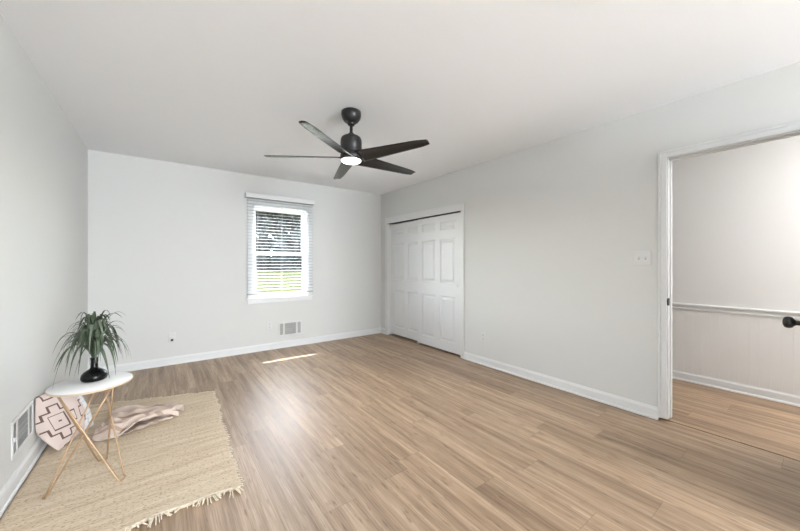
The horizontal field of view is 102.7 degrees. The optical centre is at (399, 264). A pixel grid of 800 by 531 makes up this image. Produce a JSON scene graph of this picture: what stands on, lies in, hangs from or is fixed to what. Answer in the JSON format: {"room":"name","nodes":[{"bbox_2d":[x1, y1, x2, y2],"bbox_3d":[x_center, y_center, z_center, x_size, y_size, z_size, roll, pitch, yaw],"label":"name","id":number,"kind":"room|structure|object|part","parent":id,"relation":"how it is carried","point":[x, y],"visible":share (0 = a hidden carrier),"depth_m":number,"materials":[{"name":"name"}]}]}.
{"room":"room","nodes":[
{"label":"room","id":0,"kind":"room"},
{"bbox_2d":[0,15,87,490],"bbox_3d":[-0.579,-0.010,-0.380,0.100,2.440,9.681,0,0,-37],"label":"wall","id":1,"kind":"structure","parent":0,"point":[44,159],"depth_m":1.98,"materials":[{"name":"paint"}]},
{"bbox_2d":[11,400,32,460],"bbox_3d":[-2.146,0.935,1.826,0.014,0.205,0.345,0,0,-37],"label":"air vent","id":2,"kind":"object","parent":1,"relation":"in","point":[22,425],"visible":1,"depth_m":1.80,"materials":[{"name":"white plastic"}]},
{"bbox_2d":[0,369,87,517],"bbox_3d":[-0.518,1.164,-0.359,0.022,0.092,9.441,0,0,-37],"label":"baseboard","id":3,"kind":"structure","parent":1,"relation":"attached to","point":[7,493],"depth_m":1.76,"materials":[{"name":"white paint"}]},
{"bbox_2d":[88,149,410,368],"bbox_3d":[-1.518,-0.010,4.865,4.646,2.440,0.140,0,0,-37],"label":"wall","id":4,"kind":"structure","parent":0,"point":[168,241],"depth_m":4.04,"materials":[{"name":"paint"}]},
{"bbox_2d":[168,332,175,341],"bbox_3d":[-2.747,0.882,3.856,0.072,0.116,0.016,0,0,-37],"label":"cable jack","id":5,"kind":"object","parent":4,"relation":"attached to","point":[171,336],"visible":1,"depth_m":3.85,"materials":[{"name":"white plastic"}]},
{"bbox_2d":[89,327,380,371],"bbox_3d":[-1.831,1.164,4.532,3.746,0.092,0.022,0,0,-37],"label":"baseboard","id":6,"kind":"structure","parent":4,"relation":"attached to","point":[126,367],"depth_m":4.22,"materials":[{"name":"white paint"}]},
{"bbox_2d":[267,321,271,329],"bbox_3d":[-1.849,0.870,4.527,0.072,0.116,0.009,0,0,-37],"label":"power outlet","id":7,"kind":"object","parent":4,"relation":"attached to","point":[269,324],"visible":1,"depth_m":4.53,"materials":[{"name":"white plastic"}]},
{"bbox_2d":[246,199,313,303],"bbox_3d":[-1.750,-0.172,4.682,0.949,1.435,0.158,0,0,-37],"label":"window","id":8,"kind":"structure","parent":4,"relation":"in","point":[282,297],"depth_m":4.64,"materials":[{"name":"white paint"}]},
{"bbox_3d":[-1.781,-0.470,4.723,0.735,0.665,0.032,0,0,-37],"label":"sash","id":9,"kind":"part","parent":8,"relation":"part of","materials":[{"name":"white plastic"}]},
{"bbox_3d":[-1.759,0.140,4.694,0.735,0.631,0.032,0,0,-37],"label":"sash","id":10,"kind":"part","parent":8,"relation":"part of","materials":[{"name":"white plastic"}]},
{"bbox_2d":[245,192,314,294],"bbox_3d":[-1.699,-0.273,4.589,0.955,1.379,0.088,0,0,-37],"label":"window blind","id":11,"kind":"object","parent":8,"relation":"attached to","point":[247,194],"visible":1,"depth_m":4.58,"materials":[{"name":"white paint"}]},
{"bbox_3d":[-1.697,0.408,4.587,0.911,0.018,0.050,0,0,-37],"label":"rail","id":12,"kind":"part","parent":11,"relation":"part of","materials":[{"name":"white plastic"}]},
{"bbox_3d":[-1.697,-0.245,4.587,0.653,1.310,0.055,0,0,-37],"label":"ladder cord","id":13,"kind":"part","parent":11,"relation":"part of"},
{"bbox_3d":[-1.723,0.477,4.646,0.949,0.020,0.068,0,0,-37],"label":"sill","id":14,"kind":"part","parent":8,"relation":"part of","materials":[{"name":"white paint"}]},
{"bbox_2d":[278,320,301,336],"bbox_3d":[-1.609,0.942,4.702,0.345,0.205,0.014,0,0,-37],"label":"air vent","id":15,"kind":"object","parent":4,"relation":"in","point":[290,327],"visible":1,"depth_m":4.70,"materials":[{"name":"white plastic"}]},
{"bbox_2d":[0,0,799,194],"bbox_3d":[0.965,-1.280,0.767,3.946,0.100,9.681,0,0,-37],"label":"ceiling","id":16,"kind":"structure","parent":0,"point":[227,85],"depth_m":1.99,"materials":[{"name":"paint"}]},
{"bbox_2d":[264,107,429,178],"bbox_3d":[-0.362,-1.022,2.618,1.265,0.416,1.300,0,0,-37],"label":"ceiling fan","id":17,"kind":"object","parent":16,"relation":"hanging from","point":[350,149],"visible":1,"depth_m":2.51,"materials":[{"name":"black metal"}]},
{"bbox_3d":[-0.774,-0.855,2.559,0.598,0.049,0.138,0,0,-3],"label":"blade","id":18,"kind":"part","parent":17,"relation":"part of","materials":[{"name":"black wood"}]},
{"bbox_3d":[-0.500,-0.855,2.213,0.138,0.049,0.598,0,0,16],"label":"blade","id":19,"kind":"part","parent":17,"relation":"part of","materials":[{"name":"black wood"}]},
{"bbox_3d":[-0.528,-0.855,2.936,0.138,0.049,0.598,0,0,-21],"label":"blade","id":20,"kind":"part","parent":17,"relation":"part of","materials":[{"name":"black wood"}]},
{"bbox_2d":[341,157,360,164],"bbox_3d":[-0.393,-0.829,2.579,0.156,0.030,0.156,0,0,-37],"label":"diffuser","id":21,"kind":"object","parent":17,"relation":"attached to","point":[347,160],"depth_m":2.54,"materials":[{"name":"white glass"}]},
{"bbox_3d":[-0.102,-0.855,2.824,0.598,0.049,0.138,0,0,-40],"label":"blade","id":22,"kind":"part","parent":17,"relation":"part of","materials":[{"name":"black wood"}]},
{"bbox_3d":[-0.064,-0.855,2.388,0.598,0.049,0.138,0,0,30],"label":"blade","id":23,"kind":"part","parent":17,"relation":"part of","materials":[{"name":"black wood"}]},
{"bbox_2d":[0,333,799,530],"bbox_3d":[1.481,1.260,1.126,5.203,0.100,9.641,0,0,-37],"label":"floor","id":24,"kind":"structure","parent":0,"point":[379,431],"depth_m":2.09,"materials":[{"name":"brown wood"}]},
{"bbox_2d":[0,391,244,530],"bbox_3d":[-1.767,1.200,2.207,1.020,0.018,1.978,0,0,-37],"label":"jute rug","id":25,"kind":"object","parent":24,"relation":"on","point":[184,460],"visible":0.84,"depth_m":1.81,"materials":[{"name":"fabric"}]},
{"bbox_2d":[35,394,93,450],"bbox_3d":[-2.281,1.014,2.184,0.176,0.365,0.396,0,0,-12],"label":"throw pillow","id":26,"kind":"object","parent":25,"relation":"on","point":[53,425],"visible":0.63,"depth_m":2.08,"materials":[{"name":"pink fabric"}]},
{"bbox_2d":[42,372,132,498],"bbox_3d":[-1.729,0.929,1.797,0.354,0.538,0.366,0,0,-37],"label":"side table","id":27,"kind":"object","parent":25,"relation":"on","point":[71,387],"visible":0.87,"depth_m":1.74,"materials":[{"name":"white wood"}]},
{"bbox_3d":[-1.768,0.937,1.782,0.274,0.522,0.254,0,0,-37],"label":"leg","id":28,"kind":"part","parent":27,"relation":"part of","materials":[{"name":"gold metal"}]},
{"bbox_3d":[-1.760,0.937,1.817,0.230,0.522,0.296,0,0,-37],"label":"leg","id":29,"kind":"part","parent":27,"relation":"part of","materials":[{"name":"gold metal"}]},
{"bbox_3d":[-1.662,0.937,1.795,0.249,0.522,0.273,0,0,-3],"label":"leg","id":30,"kind":"part","parent":27,"relation":"part of","materials":[{"name":"gold metal"}]},
{"bbox_2d":[53,310,130,383],"bbox_3d":[-1.742,0.462,1.817,0.332,0.396,0.340,0,0,-37],"label":"potted plant","id":31,"kind":"object","parent":27,"relation":"on","point":[92,335],"visible":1,"depth_m":1.79,"materials":[{"name":"green plant"}]},
{"bbox_2d":[92,403,183,440],"bbox_3d":[-2.063,1.151,2.410,0.596,0.090,0.499,0,0,11],"label":"throw blanket","id":32,"kind":"object","parent":25,"relation":"on","point":[127,419],"visible":0.92,"depth_m":2.41,"materials":[{"name":"beige fabric"}]},
{"bbox_2d":[381,62,799,417],"bbox_3d":[2.521,-0.010,1.898,0.100,2.440,9.441,0,0,-37],"label":"wall","id":33,"kind":"structure","parent":0,"point":[553,229],"depth_m":2.95,"materials":[{"name":"paint"}]},
{"bbox_2d":[391,220,417,340],"bbox_3d":[0.111,0.254,5.173,0.032,1.858,0.880,0,0,-37],"label":"door","id":34,"kind":"structure","parent":33,"relation":"in","point":[404,236],"depth_m":5.20,"materials":[{"name":"white paint"}]},
{"bbox_2d":[385,202,463,357],"bbox_3d":[0.323,0.209,4.840,0.120,2.002,1.792,0,0,-37],"label":"door frame","id":35,"kind":"structure","parent":33,"relation":"attached to","point":[459,207],"depth_m":4.75,"materials":[{"name":"white paint"}]},
{"bbox_2d":[418,212,459,354],"bbox_3d":[0.542,0.254,4.512,0.032,1.858,0.880,0,0,-37],"label":"door","id":36,"kind":"structure","parent":33,"relation":"in","point":[438,236],"depth_m":4.49,"materials":[{"name":"white paint"}]},
{"bbox_2d":[481,332,485,342],"bbox_3d":[1.001,0.880,3.852,0.009,0.116,0.072,0,0,-37],"label":"power outlet","id":37,"kind":"object","parent":33,"relation":"attached to","point":[483,335],"visible":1,"depth_m":3.84,"materials":[{"name":"white plastic"}]},
{"bbox_2d":[381,328,658,419],"bbox_3d":[2.472,1.164,1.861,0.022,0.092,9.441,0,0,-37],"label":"baseboard","id":38,"kind":"structure","parent":33,"relation":"attached to","point":[630,405],"depth_m":3.01,"materials":[{"name":"white paint"}]},
{"bbox_2d":[389,334,799,461],"bbox_3d":[2.513,1.262,1.892,0.020,0.096,9.441,0,0,-37],"label":"trim","id":39,"kind":"structure","parent":33,"relation":"attached to","point":[389,334],"depth_m":2.23,"materials":[{"name":"wood"}]},
{"bbox_2d":[634,251,650,265],"bbox_3d":[1.946,-0.048,2.573,0.017,0.117,0.117,0,0,-37],"label":"light switch","id":40,"kind":"object","parent":33,"relation":"attached to","point":[640,257],"visible":1,"depth_m":2.57,"materials":[{"name":"white plastic"}]},
{"bbox_2d":[658,121,799,418],"bbox_3d":[2.321,0.166,2.167,0.141,2.062,0.886,0,0,-37],"label":"door frame","id":41,"kind":"structure","parent":33,"relation":"attached to","point":[665,158],"depth_m":2.45,"materials":[{"name":"white paint"}]},
{"bbox_2d":[782,316,799,327],"bbox_3d":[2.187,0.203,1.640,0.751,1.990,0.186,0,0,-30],"label":"door knob","id":42,"kind":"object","parent":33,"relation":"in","point":[788,322],"depth_m":1.53,"materials":[{"name":"black metal"}]},
{"bbox_2d":[672,136,799,311],"bbox_3d":[3.303,-0.010,2.952,0.100,2.440,4.000,0,0,-37],"label":"wall","id":43,"kind":"structure","parent":0,"point":[736,212],"depth_m":3.02,"materials":[{"name":"paint"}]},
{"bbox_2d":[672,308,799,395],"bbox_3d":[3.262,0.794,2.921,0.005,0.652,3.800,0,0,-37],"label":"wainscoting","id":44,"kind":"structure","parent":43,"relation":"attached to","point":[758,351],"depth_m":3.02,"materials":[{"name":"paint"}]},
{"bbox_2d":[672,369,799,406],"bbox_3d":[3.255,1.164,2.915,0.022,0.092,3.800,0,0,-37],"label":"baseboard","id":45,"kind":"structure","parent":43,"relation":"attached to","point":[782,397],"depth_m":3.00,"materials":[{"name":"white paint"}]},
{"bbox_2d":[672,302,799,318],"bbox_3d":[3.253,0.439,2.914,0.026,0.066,3.800,0,0,-37],"label":"chair rail","id":46,"kind":"object","parent":43,"relation":"attached to","point":[686,306],"visible":0.47,"depth_m":3.01,"materials":[{"name":"white paint"}]},
{"label":"outside","id":47,"kind":"structure","parent":0,"visible":0},
{"bbox_2d":[256,269,301,292],"bbox_3d":[-13.323,0.446,43.096,90.000,2.584,75.000,0,0,-37],"label":"lawn","id":48,"kind":"structure","parent":47,"point":[270,278],"depth_m":20.81,"materials":[{"name":"green plant"}]},
{"bbox_2d":[256,211,267,238],"bbox_3d":[-22.621,-7.553,47.384,6.864,16.065,7.220,0,0,-3],"label":"tree","id":49,"kind":"object","parent":48,"relation":"on","point":[259,213],"visible":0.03,"depth_m":45.98,"materials":[{"name":"green plant"}]},
{"bbox_2d":[256,238,268,270],"bbox_3d":[-15.955,-1.039,35.702,2.311,3.844,2.439,0,0,9],"label":"shrub","id":50,"kind":"object","parent":48,"relation":"on","point":[262,248],"visible":0.44,"depth_m":35.47,"materials":[{"name":"green plant"}]},
{"bbox_2d":[259,236,271,266],"bbox_3d":[-16.723,-1.345,38.891,2.250,4.236,2.460,0,0,17],"label":"shrub","id":51,"kind":"object","parent":48,"relation":"on","point":[266,245],"visible":0.11,"depth_m":38.87,"materials":[{"name":"green plant"}]},
{"bbox_2d":[256,212,275,241],"bbox_3d":[-24.374,-8.139,55.496,7.176,16.795,7.548,0,0,30],"label":"tree","id":52,"kind":"object","parent":48,"relation":"on","point":[268,213],"visible":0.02,"depth_m":55.15,"materials":[{"name":"green plant"}]},
{"bbox_2d":[256,212,300,251],"bbox_3d":[-16.060,-6.566,43.529,6.240,14.604,6.564,0,0,35],"label":"tree","id":53,"kind":"object","parent":48,"relation":"on","point":[280,227],"visible":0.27,"depth_m":42.93,"materials":[{"name":"green plant"}]},
{"bbox_2d":[269,241,291,269],"bbox_3d":[-13.984,-0.966,37.478,2.311,3.606,2.439,0,0,9],"label":"shrub","id":54,"kind":"object","parent":48,"relation":"on","point":[279,246],"visible":0.63,"depth_m":36.99,"materials":[{"name":"green plant"}]},
{"bbox_2d":[275,214,300,239],"bbox_3d":[-16.826,-7.490,51.517,7.220,16.065,6.864,0,0,-22],"label":"tree","id":55,"kind":"object","parent":48,"relation":"on","point":[296,228],"visible":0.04,"depth_m":51.64,"materials":[{"name":"green plant"}]},
{"bbox_2d":[285,244,293,268],"bbox_3d":[-14.371,-0.914,40.180,2.311,3.253,2.439,0,0,9],"label":"shrub","id":56,"kind":"object","parent":48,"relation":"on","point":[285,244],"visible":0.06,"depth_m":40.08,"materials":[{"name":"green plant"}]},
{"bbox_2d":[292,239,301,269],"bbox_3d":[-11.803,-1.192,38.808,2.250,3.996,2.460,0,0,17],"label":"shrub","id":57,"kind":"object","parent":48,"relation":"on","point":[297,247],"visible":0.28,"depth_m":38.18,"materials":[{"name":"green plant"}]}
]}

